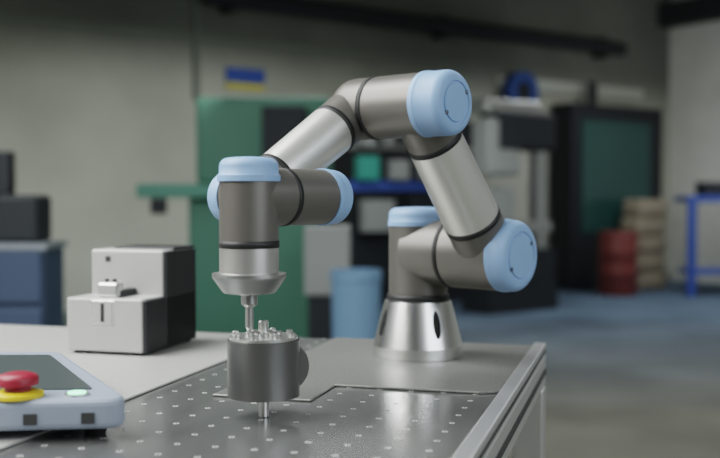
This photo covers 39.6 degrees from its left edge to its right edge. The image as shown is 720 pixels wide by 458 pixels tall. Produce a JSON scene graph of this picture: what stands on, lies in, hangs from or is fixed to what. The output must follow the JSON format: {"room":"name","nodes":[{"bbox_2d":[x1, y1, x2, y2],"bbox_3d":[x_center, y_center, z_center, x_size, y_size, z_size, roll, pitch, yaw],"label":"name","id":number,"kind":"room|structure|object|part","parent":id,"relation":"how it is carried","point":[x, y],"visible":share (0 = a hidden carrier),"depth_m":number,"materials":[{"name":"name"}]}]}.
{"room":"factory workshop","nodes":[
{"label":"factory workshop","id":0,"kind":"room"},
{"bbox_2d":[0,0,669,311],"bbox_3d":[-2.342,-1.463,8.936,16.400,4.600,0.200,-1,2,-36],"label":"wall","id":1,"kind":"structure","parent":0,"point":[88,117],"depth_m":9.29,"materials":[{"name":"white paint"}]},
{"bbox_2d":[193,0,199,99],"bbox_3d":[-1.532,-2.061,9.351,0.050,1.700,0.040,-1,2,-36],"label":"trim","id":2,"kind":"structure","parent":1,"relation":"attached to","point":[196,3],"depth_m":9.35,"materials":[{"name":"grey metal"}]},
{"bbox_2d":[0,13,477,67],"bbox_3d":[-2.297,-1.782,8.811,9.000,0.050,0.030,-1,2,-36],"label":"trim","id":3,"kind":"structure","parent":1,"relation":"attached to","point":[10,17],"depth_m":9.52,"materials":[{"name":"grey metal"}]},
{"bbox_2d":[226,67,264,89],"bbox_3d":[-1.107,-1.452,9.674,0.418,0.193,0.020,-1,2,-36],"label":"safety sign","id":4,"kind":"object","parent":1,"relation":"attached to","point":[239,78],"visible":1,"depth_m":9.66,"materials":[{"name":"blue plastic"}]},
{"bbox_2d":[64,271,668,325],"bbox_3d":[-2.275,0.779,8.915,16.000,0.120,0.030,-1,2,-36],"label":"baseboard","id":5,"kind":"structure","parent":1,"relation":"attached to","point":[666,272],"depth_m":8.70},
{"bbox_2d":[200,0,626,58],"bbox_3d":[0.903,-2.215,10.971,5.870,0.240,0.285,-1,2,-36],"label":"ceiling pipe","id":6,"kind":"object","parent":1,"relation":"attached to","point":[440,27],"visible":1,"depth_m":10.66,"materials":[{"name":"grey metal"}]},
{"bbox_2d":[502,71,537,101],"bbox_3d":[1.849,-1.601,11.713,0.469,0.469,0.210,-1,2,-36],"label":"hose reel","id":7,"kind":"object","parent":1,"relation":"attached to","point":[519,86],"visible":0.87,"depth_m":11.60,"materials":[{"name":"blue"}]},
{"bbox_2d":[496,75,642,100],"bbox_3d":[2.653,-1.738,12.391,2.600,0.140,0.060,-1,2,-36],"label":"trim","id":8,"kind":"structure","parent":1,"relation":"attached to","point":[549,86],"depth_m":12.41,"materials":[{"name":"grey metal"}]},
{"bbox_2d":[64,280,719,457],"bbox_3d":[3.007,1.172,1.655,16.400,0.200,18.400,-1,2,-36],"label":"floor","id":9,"kind":"structure","parent":0,"point":[638,376],"depth_m":6.60,"materials":[{"name":"concrete"}]},
{"bbox_2d":[0,151,67,326],"bbox_3d":[-1.647,0.324,4.348,0.669,1.320,0.310,0,2,0],"label":"cabinet","id":10,"kind":"object","parent":9,"relation":"on","point":[31,265],"visible":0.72,"depth_m":4.25,"materials":[{"name":"blue metal"}]},
{"bbox_3d":[-1.569,-0.242,4.335,0.140,0.188,0.106,1,2,16],"label":"vise handle","id":11,"kind":"part","parent":10,"relation":"part of","materials":[{"name":"grey metal"}]},
{"bbox_3d":[-1.630,0.195,4.198,0.567,0.230,0.174,1,2,16],"label":"drawer","id":12,"kind":"part","parent":10,"relation":"part of","materials":[{"name":"blue metal"}]},
{"bbox_3d":[-1.630,0.455,4.207,0.567,0.230,0.174,1,2,16],"label":"drawer","id":13,"kind":"part","parent":10,"relation":"part of","materials":[{"name":"blue metal"}]},
{"bbox_2d":[0,241,67,249],"bbox_3d":[-1.647,0.070,4.340,0.728,0.026,0.478,1,2,16],"label":"countertop","id":14,"kind":"structure","parent":10,"relation":"on","point":[44,245],"depth_m":4.19,"materials":[{"name":"silver metal"}]},
{"bbox_2d":[136,97,349,338],"bbox_3d":[-0.735,0.020,6.579,1.352,1.786,1.250,0,2,0],"label":"machine","id":15,"kind":"object","parent":9,"relation":"on","point":[226,127],"visible":0.59,"depth_m":6.42,"materials":[{"name":"green paint"}]},
{"bbox_3d":[-0.196,0.186,6.109,0.339,0.417,0.357,1,2,16],"label":"coolant tank","id":16,"kind":"part","parent":15,"relation":"part of","materials":[{"name":"grey plastic"}]},
{"bbox_2d":[0,324,545,457],"bbox_3d":[-0.584,0.635,1.183,1.483,0.902,1.140,1,2,16],"label":"workbench","id":17,"kind":"object","parent":9,"relation":"on","point":[489,401],"visible":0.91,"depth_m":1.09,"materials":[{"name":"metal"}]},
{"bbox_2d":[0,352,124,434],"bbox_3d":[-0.398,0.161,1.071,0.210,0.062,0.400,-1,2,-26],"label":"pendant","id":18,"kind":"object","parent":17,"relation":"on","point":[39,390],"visible":1,"depth_m":0.93,"materials":[{"name":"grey plastic"}]},
{"bbox_3d":[-0.321,0.149,0.938,0.024,0.006,0.024,1,2,16],"label":"emergency stop stem","id":19,"kind":"part","parent":18,"relation":"part of","materials":[{"name":"red"}]},
{"bbox_3d":[-0.775,0.186,1.222,1.051,0.003,1.116,1,2,16],"label":"plate","id":20,"kind":"part","parent":17,"relation":"part of","materials":[{"name":"grey metal"}]},
{"bbox_2d":[67,245,195,354],"bbox_3d":[-0.338,0.102,1.500,0.125,0.148,0.172,1,2,16],"label":"machine","id":21,"kind":"object","parent":17,"relation":"on","point":[142,299],"visible":1,"depth_m":1.47,"materials":[{"name":"grey paint"}]},
{"bbox_3d":[-0.344,0.092,1.460,0.016,0.010,0.050,1,2,16],"label":"screw rail","id":22,"kind":"part","parent":21,"relation":"part of","materials":[{"name":"black metal"}]},
{"bbox_3d":[-0.316,0.028,1.542,0.100,0.003,0.073,1,2,16],"label":"hopper lid","id":23,"kind":"part","parent":21,"relation":"part of","materials":[{"name":"white"}]},
{"bbox_2d":[227,320,308,417],"bbox_3d":[-0.096,0.144,1.033,0.080,0.100,0.080,1,2,16],"label":"motor housing","id":24,"kind":"object","parent":17,"relation":"on","point":[265,365],"visible":0.99,"depth_m":1.00,"materials":[{"name":"silver metal"}]},
{"bbox_3d":[-0.099,0.112,1.030,0.070,0.003,0.070,1,2,16],"label":"plate","id":25,"kind":"part","parent":24,"relation":"part of","materials":[{"name":"silver metal"}]},
{"bbox_2d":[207,69,536,361],"bbox_3d":[-0.001,-0.003,1.222,0.237,0.375,0.528,1,2,39],"label":"robot","id":26,"kind":"object","parent":17,"relation":"on","point":[465,240],"visible":1,"depth_m":1.22,"materials":[{"name":"silver metal"}]},
{"bbox_3d":[-0.150,-0.037,1.166,0.044,0.063,0.063,1,2,16],"label":"wrist lid","id":27,"kind":"part","parent":26,"relation":"part of","materials":[{"name":"blue plastic"}]},
{"bbox_3d":[-0.113,-0.061,1.020,0.065,0.026,0.065,1,2,16],"label":"wrist lid","id":28,"kind":"part","parent":26,"relation":"part of","materials":[{"name":"blue plastic"}]},
{"bbox_3d":[-0.037,-0.035,1.109,0.064,0.063,0.048,1,2,16],"label":"wrist lid","id":29,"kind":"part","parent":26,"relation":"part of","materials":[{"name":"blue plastic"}]},
{"bbox_3d":[0.082,-0.018,1.412,0.085,0.027,0.085,1,2,16],"label":"joint lid","id":30,"kind":"part","parent":26,"relation":"part of","materials":[{"name":"blue plastic"}]},
{"bbox_3d":[0.096,-0.149,1.190,0.069,0.080,0.086,1,2,16],"label":"elbow joint lid","id":31,"kind":"part","parent":26,"relation":"part of","materials":[{"name":"blue plastic"}]},
{"bbox_3d":[0.199,0.035,1.313,0.061,0.096,0.093,1,2,16],"label":"shoulder joint lid","id":32,"kind":"part","parent":26,"relation":"part of","materials":[{"name":"blue plastic"}]},
{"bbox_3d":[0.047,0.183,1.325,0.312,0.003,0.476,1,2,16],"label":"matte mounting plate","id":33,"kind":"part","parent":17,"relation":"part of","materials":[{"name":"metal"}]},
{"bbox_3d":[0.107,0.230,0.977,0.045,0.045,1.140,1,2,16],"label":"frame rail","id":34,"kind":"part","parent":17,"relation":"part of","materials":[{"name":"silver metal"}]},
{"bbox_3d":[0.255,0.656,1.518,0.045,0.839,0.045,1,2,16],"label":"leg","id":35,"kind":"part","parent":17,"relation":"part of","materials":[{"name":"silver metal"}]},
{"bbox_2d":[330,268,381,338],"bbox_3d":[-0.021,0.585,5.321,0.276,0.736,0.276,1,2,16],"label":"barrel","id":36,"kind":"object","parent":9,"relation":"on","point":[355,292],"visible":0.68,"depth_m":5.21,"materials":[{"name":"blue plastic"}]},
{"bbox_2d":[330,121,471,307],"bbox_3d":[0.454,-0.180,10.446,1.663,1.938,0.612,-1,2,-36],"label":"shelf","id":37,"kind":"object","parent":9,"relation":"on","point":[382,175],"visible":0.38,"depth_m":10.00,"materials":[{"name":"grey metal"}]},
{"bbox_2d":[461,98,557,314],"bbox_3d":[1.527,-0.224,9.934,1.086,2.058,0.400,-1,2,-36],"label":"machine","id":38,"kind":"object","parent":9,"relation":"on","point":[504,129],"visible":0.77,"depth_m":9.73,"materials":[{"name":"grey metal"}]},
{"bbox_3d":[1.323,-0.790,9.699,0.444,0.556,0.476,1,2,16],"label":"motor","id":39,"kind":"part","parent":38,"relation":"part of","materials":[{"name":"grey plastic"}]},
{"bbox_2d":[551,82,661,290],"bbox_3d":[3.105,-0.540,12.502,1.693,2.526,0.366,-1,2,-36],"label":"enclosure","id":40,"kind":"object","parent":9,"relation":"on","point":[603,157],"visible":0.73,"depth_m":12.11,"materials":[{"name":"grey metal"}]},
{"bbox_3d":[2.842,-1.650,12.235,0.107,0.292,0.117,1,2,16],"label":"post","id":41,"kind":"part","parent":40,"relation":"part of","materials":[{"name":"grey metal"}]},
{"bbox_3d":[3.166,-0.640,12.325,0.803,1.354,1.007,1,2,16],"label":"glass","id":42,"kind":"part","parent":40,"relation":"part of","materials":[{"name":"teal glass"}]},
{"bbox_2d":[598,230,637,296],"bbox_3d":[2.959,0.389,11.489,0.449,0.733,0.449,1,2,16],"label":"drum","id":43,"kind":"object","parent":9,"relation":"on","point":[617,249],"visible":1,"depth_m":11.30,"materials":[{"name":"red paint"}]},
{"bbox_2d":[620,199,666,290],"bbox_3d":[3.445,0.187,12.145,0.569,1.096,0.300,-1,2,-36],"label":"pile","id":44,"kind":"object","parent":9,"relation":"on","point":[643,216],"visible":0.79,"depth_m":12.01,"materials":[{"name":"beige fabric"}]},
{"bbox_2d":[674,182,719,296],"bbox_3d":[4.085,0.110,11.459,0.823,1.294,0.500,0,2,0],"label":"workbench","id":45,"kind":"object","parent":9,"relation":"on","point":[705,191],"visible":1,"depth_m":11.24,"materials":[{"name":"blue paint"}]},
{"bbox_3d":[3.727,0.232,11.258,0.094,1.063,0.088,1,2,16],"label":"leg","id":46,"kind":"part","parent":45,"relation":"part of","materials":[{"name":"blue paint"}]},
{"bbox_3d":[3.875,0.218,11.668,0.097,1.063,0.089,1,2,16],"label":"leg","id":47,"kind":"part","parent":45,"relation":"part of","materials":[{"name":"blue paint"}]},
{"bbox_2d":[678,268,719,274],"bbox_3d":[4.027,0.482,11.471,0.714,0.050,0.555,1,2,16],"label":"shelf","id":48,"kind":"object","parent":45,"relation":"attached to","point":[692,271],"depth_m":11.27,"materials":[{"name":"blue metal"}]},
{"bbox_2d":[667,0,719,283],"bbox_3d":[9.560,-1.379,6.337,0.200,4.600,18.400,-1,2,-36],"label":"wall","id":49,"kind":"structure","parent":0,"point":[694,63],"depth_m":13.23,"materials":[{"name":"white paint"}]},
{"bbox_2d":[658,0,719,28],"bbox_3d":[6.435,-2.754,10.205,0.250,0.300,8.000,-1,2,-36],"label":"beam","id":50,"kind":"structure","parent":49,"relation":"attached to","point":[679,13],"depth_m":13.02,"materials":[{"name":"grey metal"}]}
]}

